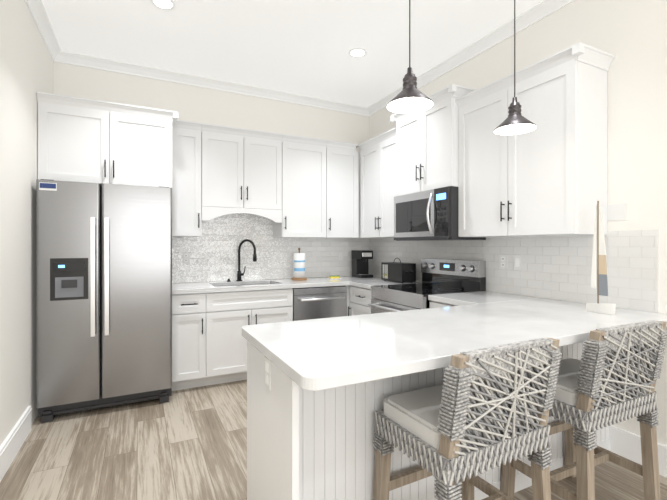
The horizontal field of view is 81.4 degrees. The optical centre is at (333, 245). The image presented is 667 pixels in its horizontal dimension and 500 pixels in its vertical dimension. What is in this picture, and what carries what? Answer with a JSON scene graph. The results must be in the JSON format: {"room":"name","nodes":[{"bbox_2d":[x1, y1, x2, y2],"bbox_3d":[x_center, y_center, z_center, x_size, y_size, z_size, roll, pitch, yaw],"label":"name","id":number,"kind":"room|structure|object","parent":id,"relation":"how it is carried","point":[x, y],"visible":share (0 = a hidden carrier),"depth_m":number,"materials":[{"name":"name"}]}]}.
{"room":"kitchen","nodes":[
{"label":"kitchen","id":0,"kind":"room"},
{"bbox_2d":[0,0,52,445],"bbox_3d":[-1.045,-0.228,0.414,0.100,3.050,7.075,0,0,-27],"label":"wall","id":1,"kind":"structure","parent":0,"point":[26,67],"depth_m":2.50,"materials":[{"name":"white paint"}]},
{"bbox_2d":[0,406,31,481],"bbox_3d":[-0.796,1.212,0.049,0.020,0.170,6.000,0,0,-27],"label":"baseboard","id":2,"kind":"structure","parent":1,"relation":"attached to","point":[12,444],"depth_m":2.37,"materials":[{"name":"white wood"}]},
{"bbox_2d":[53,62,368,280],"bbox_3d":[-1.061,-0.228,4.305,3.350,3.050,0.100,0,0,-27],"label":"wall","id":3,"kind":"structure","parent":0,"point":[203,105],"depth_m":4.14,"materials":[{"name":"white paint"}]},
{"bbox_2d":[36,91,177,187],"bbox_3d":[-1.938,-0.833,3.437,0.996,0.660,0.665,0,0,-27],"label":"upper cabinet","id":4,"kind":"object","parent":3,"relation":"attached to","point":[90,140],"visible":0.98,"depth_m":3.14,"materials":[{"name":"white wood"}]},
{"bbox_2d":[172,120,203,236],"bbox_3d":[-1.479,-0.638,3.855,0.276,1.090,0.328,0,0,-27],"label":"upper cabinet","id":5,"kind":"object","parent":3,"relation":"attached to","point":[187,136],"depth_m":3.72,"materials":[{"name":"white wood"}]},
{"bbox_2d":[204,124,283,223],"bbox_3d":[-0.988,-0.716,4.100,0.818,0.935,0.328,0,0,-27],"label":"upper cabinet","id":6,"kind":"object","parent":3,"relation":"attached to","point":[244,168],"depth_m":3.95,"materials":[{"name":"white wood"}]},
{"bbox_2d":[172,213,367,282],"bbox_3d":[-0.616,-0.010,4.466,2.370,0.786,0.008,0,0,-27],"label":"tile backsplash","id":7,"kind":"structure","parent":3,"relation":"attached to","point":[213,254],"depth_m":4.31,"materials":[{"name":"white tile"}]},
{"bbox_2d":[182,252,189,263],"bbox_3d":[-1.523,0.127,4.005,0.070,0.114,0.006,0,0,-27],"label":"electrical outlet","id":8,"kind":"object","parent":7,"relation":"attached to","point":[185,258],"visible":1,"depth_m":4.00,"materials":[{"name":"white plastic"}]},
{"bbox_2d":[273,134,327,237],"bbox_3d":[-0.386,-0.638,4.401,0.524,1.090,0.328,0,0,-27],"label":"upper cabinet","id":9,"kind":"object","parent":3,"relation":"attached to","point":[290,186],"depth_m":4.27,"materials":[{"name":"white wood"}]},
{"bbox_2d":[328,140,358,237],"bbox_3d":[0.043,-0.638,4.616,0.436,1.090,0.328,0,0,-27],"label":"upper cabinet","id":10,"kind":"object","parent":3,"relation":"attached to","point":[343,160],"depth_m":4.47,"materials":[{"name":"white wood"}]},
{"bbox_2d":[41,0,542,106],"bbox_3d":[0.498,-1.793,1.185,3.550,0.080,7.075,0,0,-27],"label":"ceiling","id":11,"kind":"structure","parent":0,"point":[302,47],"depth_m":3.25,"materials":[{"name":"white paint"}]},
{"bbox_2d":[150,0,175,9],"bbox_3d":[-1.229,-1.751,2.795,0.169,0.007,0.169,0,0,18],"label":"recessed light","id":12,"kind":"object","parent":11,"relation":"in","point":[171,5],"depth_m":2.81,"materials":[{"name":"white"}]},
{"bbox_2d":[25,0,574,116],"bbox_3d":[0.498,-1.710,1.185,3.350,0.085,6.875,0,0,-27],"label":"crown molding","id":13,"kind":"structure","parent":11,"relation":"attached to","point":[534,14],"depth_m":3.69,"materials":[{"name":"white wood"}]},
{"bbox_2d":[348,48,366,57],"bbox_3d":[0.220,-1.751,3.519,0.169,0.007,0.169,0,0,18],"label":"recessed light","id":14,"kind":"object","parent":11,"relation":"in","point":[356,52],"depth_m":3.51,"materials":[{"name":"white"}]},
{"bbox_2d":[386,0,433,113],"bbox_3d":[0.354,-1.200,1.798,0.216,1.104,0.216,0,0,-27],"label":"pendant light","id":15,"kind":"object","parent":11,"relation":"hanging from","point":[410,98],"visible":1,"depth_m":1.80,"materials":[{"name":"brown metal"}]},
{"bbox_2d":[493,0,536,134],"bbox_3d":[0.989,-1.192,2.115,0.216,1.119,0.216,0,0,-27],"label":"pendant light","id":16,"kind":"object","parent":11,"relation":"hanging from","point":[515,122],"visible":1,"depth_m":2.11,"materials":[{"name":"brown metal"}]},
{"bbox_2d":[0,380,666,499],"bbox_3d":[0.498,1.322,1.185,3.550,0.050,7.075,0,0,-27],"label":"floor","id":17,"kind":"structure","parent":0,"point":[187,444],"depth_m":2.38,"materials":[{"name":"brown wood"}]},
{"bbox_2d":[36,179,171,422],"bbox_3d":[-1.893,0.405,3.308,0.910,1.785,0.840,0,0,-27],"label":"refrigerator","id":18,"kind":"object","parent":17,"relation":"on","point":[103,295],"visible":1,"depth_m":2.98,"materials":[{"name":"grey metal"}]},
{"bbox_2d":[172,293,207,390],"bbox_3d":[-1.421,0.860,3.715,0.290,0.874,0.628,0,0,-27],"label":"base cabinet","id":19,"kind":"object","parent":17,"relation":"on","point":[189,311],"depth_m":3.45,"materials":[{"name":"white wood"}]},
{"bbox_2d":[208,284,292,384],"bbox_3d":[-0.918,0.860,3.967,0.835,0.874,0.628,0,0,-27],"label":"base cabinet","id":20,"kind":"object","parent":17,"relation":"on","point":[209,343],"depth_m":3.63,"materials":[{"name":"white wood"}]},
{"bbox_2d":[172,276,380,294],"bbox_3d":[-0.470,0.403,4.182,2.403,0.040,0.649,0,0,-27],"label":"countertop","id":21,"kind":"structure","parent":20,"relation":"on","point":[245,285],"depth_m":3.93,"materials":[{"name":"white stone"}]},
{"bbox_2d":[227,239,256,281],"bbox_3d":[-0.976,0.156,4.125,0.276,0.452,0.221,0,0,-27],"label":"faucet","id":22,"kind":"object","parent":21,"relation":"on","point":[239,274],"visible":1,"depth_m":4.17,"materials":[{"name":"black metal"}]},
{"bbox_2d":[292,248,306,279],"bbox_3d":[-0.384,0.203,4.347,0.170,0.359,0.170,0,0,-27],"label":"paper towel holder","id":23,"kind":"object","parent":21,"relation":"on","point":[299,266],"visible":1,"depth_m":4.29,"materials":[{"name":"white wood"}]},
{"bbox_2d":[327,275,340,278],"bbox_3d":[0.010,0.363,4.454,0.140,0.037,0.080,0,0,-27],"label":"sponge","id":24,"kind":"object","parent":21,"relation":"on","point":[334,277],"visible":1,"depth_m":4.43,"materials":[{"name":"yellow"}]},
{"bbox_2d":[352,250,372,277],"bbox_3d":[0.352,0.220,4.720,0.176,0.325,0.230,0,0,-27],"label":"coffee maker","id":25,"kind":"object","parent":21,"relation":"on","point":[360,263],"visible":1,"depth_m":4.69,"materials":[{"name":"black plastic"}]},
{"bbox_2d":[292,286,346,320],"bbox_3d":[-0.249,0.861,4.247,0.606,0.872,0.685,0,0,-27],"label":"dishwasher","id":26,"kind":"object","parent":17,"relation":"on","point":[319,302],"visible":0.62,"depth_m":3.98,"materials":[{"name":"grey metal"}]},
{"bbox_2d":[247,341,418,499],"bbox_3d":[-0.054,0.860,1.661,0.492,0.874,0.620,0,0,-27],"label":"base cabinet","id":27,"kind":"object","parent":17,"relation":"on","point":[303,444],"depth_m":1.57,"materials":[{"name":"white wood"}]},
{"bbox_2d":[242,296,666,390],"bbox_3d":[0.730,0.403,1.983,2.222,0.040,0.833,0,0,-27],"label":"countertop","id":28,"kind":"structure","parent":27,"relation":"on","point":[319,354],"depth_m":1.67,"materials":[{"name":"white stone"}]},
{"bbox_2d":[586,201,615,314],"bbox_3d":[1.521,0.062,2.213,0.056,0.640,0.150,0,0,-27],"label":"decor","id":29,"kind":"object","parent":28,"relation":"on","point":[599,281],"visible":1,"depth_m":2.21,"materials":[{"name":"white"}]},
{"bbox_2d":[346,285,350,315],"bbox_3d":[0.296,0.860,4.584,0.667,0.874,0.608,0,0,-27],"label":"base cabinet","id":30,"kind":"object","parent":17,"relation":"on","point":[348,286],"depth_m":4.18,"materials":[{"name":"white wood"}]},
{"bbox_2d":[348,286,370,315],"bbox_3d":[0.570,0.860,4.082,0.627,0.874,0.534,0,0,-27],"label":"base cabinet","id":31,"kind":"object","parent":17,"relation":"on","point":[360,298],"depth_m":3.98,"materials":[{"name":"white wood"}]},
{"bbox_2d":[348,280,421,288],"bbox_3d":[0.567,0.403,4.052,0.663,0.040,0.478,0,0,-27],"label":"countertop","id":32,"kind":"structure","parent":31,"relation":"on","point":[367,284],"depth_m":4.04,"materials":[{"name":"white stone"}]},
{"bbox_2d":[381,258,415,282],"bbox_3d":[0.691,0.255,4.118,0.182,0.254,0.390,0,0,-27],"label":"toaster","id":33,"kind":"object","parent":32,"relation":"on","point":[400,271],"visible":1,"depth_m":3.99,"materials":[{"name":"black plastic"}]},
{"bbox_2d":[368,258,485,313],"bbox_3d":[0.795,0.703,3.471,0.751,1.149,0.752,0,0,-27],"label":"range","id":34,"kind":"object","parent":17,"relation":"on","point":[444,276],"visible":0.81,"depth_m":3.43,"materials":[{"name":"grey metal"}]},
{"bbox_2d":[430,301,456,307],"bbox_3d":[1.143,0.860,2.935,0.627,0.874,0.510,0,0,-27],"label":"base cabinet","id":35,"kind":"object","parent":17,"relation":"on","point":[433,304],"depth_m":2.94,"materials":[{"name":"white wood"}]},
{"bbox_2d":[428,291,523,303],"bbox_3d":[1.135,0.403,2.936,0.645,0.040,0.498,0,0,-27],"label":"countertop","id":36,"kind":"structure","parent":35,"relation":"on","point":[451,298],"depth_m":2.93,"materials":[{"name":"white stone"}]},
{"bbox_2d":[419,367,501,499],"bbox_3d":[0.357,0.860,1.867,0.513,0.874,0.620,0,0,-27],"label":"base cabinet","id":37,"kind":"object","parent":17,"relation":"on","point":[434,377],"depth_m":1.80,"materials":[{"name":"white wood"}]},
{"bbox_2d":[373,338,561,499],"bbox_3d":[0.512,0.823,1.539,0.570,0.949,0.492,0,0,-27],"label":"stool","id":38,"kind":"object","parent":17,"relation":"on","point":[474,414],"visible":1,"depth_m":1.38,"materials":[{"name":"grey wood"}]},
{"bbox_2d":[514,344,570,492],"bbox_3d":[0.757,0.860,2.066,0.560,0.874,0.620,0,0,-27],"label":"base cabinet","id":39,"kind":"object","parent":17,"relation":"on","point":[557,440],"depth_m":2.19,"materials":[{"name":"white wood"}]},
{"bbox_2d":[500,320,666,499],"bbox_3d":[1.207,0.823,1.891,0.567,0.949,0.486,0,0,-27],"label":"stool","id":40,"kind":"object","parent":17,"relation":"on","point":[612,377],"visible":0.73,"depth_m":1.72,"materials":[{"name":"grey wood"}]},
{"bbox_2d":[571,342,609,454],"bbox_3d":[1.310,0.860,2.343,0.858,0.874,0.620,0,0,-27],"label":"base cabinet","id":41,"kind":"object","parent":17,"relation":"on","point":[603,440],"depth_m":2.38,"materials":[{"name":"white wood"}]},
{"bbox_2d":[369,0,666,445],"bbox_3d":[2.041,-0.228,1.956,0.100,3.050,7.075,0,0,-27],"label":"wall","id":42,"kind":"structure","parent":0,"point":[631,35],"depth_m":2.36,"materials":[{"name":"white paint"}]},
{"bbox_2d":[358,127,395,237],"bbox_3d":[0.642,-0.638,4.274,0.328,1.090,0.813,0,0,-27],"label":"upper cabinet","id":43,"kind":"object","parent":42,"relation":"attached to","point":[378,153],"depth_m":4.21,"materials":[{"name":"white wood"}]},
{"bbox_2d":[391,84,474,195],"bbox_3d":[0.945,-0.882,3.546,0.435,0.801,0.846,0,0,-27],"label":"upper cabinet","id":44,"kind":"object","parent":42,"relation":"attached to","point":[426,150],"visible":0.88,"depth_m":3.37,"materials":[{"name":"white wood"}]},
{"bbox_2d":[394,186,485,240],"bbox_3d":[0.916,-0.265,3.532,0.479,0.431,0.752,0,0,-27],"label":"microwave","id":45,"kind":"object","parent":44,"relation":"attached to","point":[430,215],"visible":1,"depth_m":3.32,"materials":[{"name":"grey metal"}]},
{"bbox_2d":[368,229,658,312],"bbox_3d":[1.155,0.145,3.609,0.008,0.475,3.125,0,0,-27],"label":"tile backsplash","id":46,"kind":"structure","parent":42,"relation":"attached to","point":[557,267],"depth_m":2.74,"materials":[{"name":"white tile"}]},
{"bbox_2d":[499,255,506,268],"bbox_3d":[1.377,0.132,3.147,0.006,0.114,0.070,0,0,-27],"label":"electrical outlet","id":47,"kind":"object","parent":46,"relation":"attached to","point":[502,261],"visible":1,"depth_m":3.15,"materials":[{"name":"white plastic"}]},
{"bbox_2d":[514,255,521,269],"bbox_3d":[1.437,0.132,3.026,0.006,0.114,0.070,0,0,-27],"label":"electrical outlet","id":48,"kind":"object","parent":46,"relation":"attached to","point":[517,262],"visible":1,"depth_m":3.02,"materials":[{"name":"white plastic"}]},
{"bbox_2d":[455,42,609,236],"bbox_3d":[1.375,-0.627,2.806,0.328,1.112,0.951,0,0,-27],"label":"upper cabinet","id":49,"kind":"object","parent":42,"relation":"attached to","point":[547,176],"depth_m":2.52,"materials":[{"name":"white wood"}]},
{"bbox_2d":[607,203,625,220],"bbox_3d":[1.754,-0.208,2.413,0.004,0.100,0.120,0,0,-27],"label":"switch plate","id":50,"kind":"object","parent":42,"relation":"attached to","point":[616,211],"visible":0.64,"depth_m":2.40,"materials":[{"name":"white plastic"}]},
{"bbox_2d":[609,425,666,477],"bbox_3d":[2.623,1.212,0.662,0.016,0.170,4.040,0,0,-27],"label":"baseboard","id":51,"kind":"structure","parent":42,"relation":"attached to","point":[625,444],"depth_m":2.33,"materials":[{"name":"white wood"}]}
]}

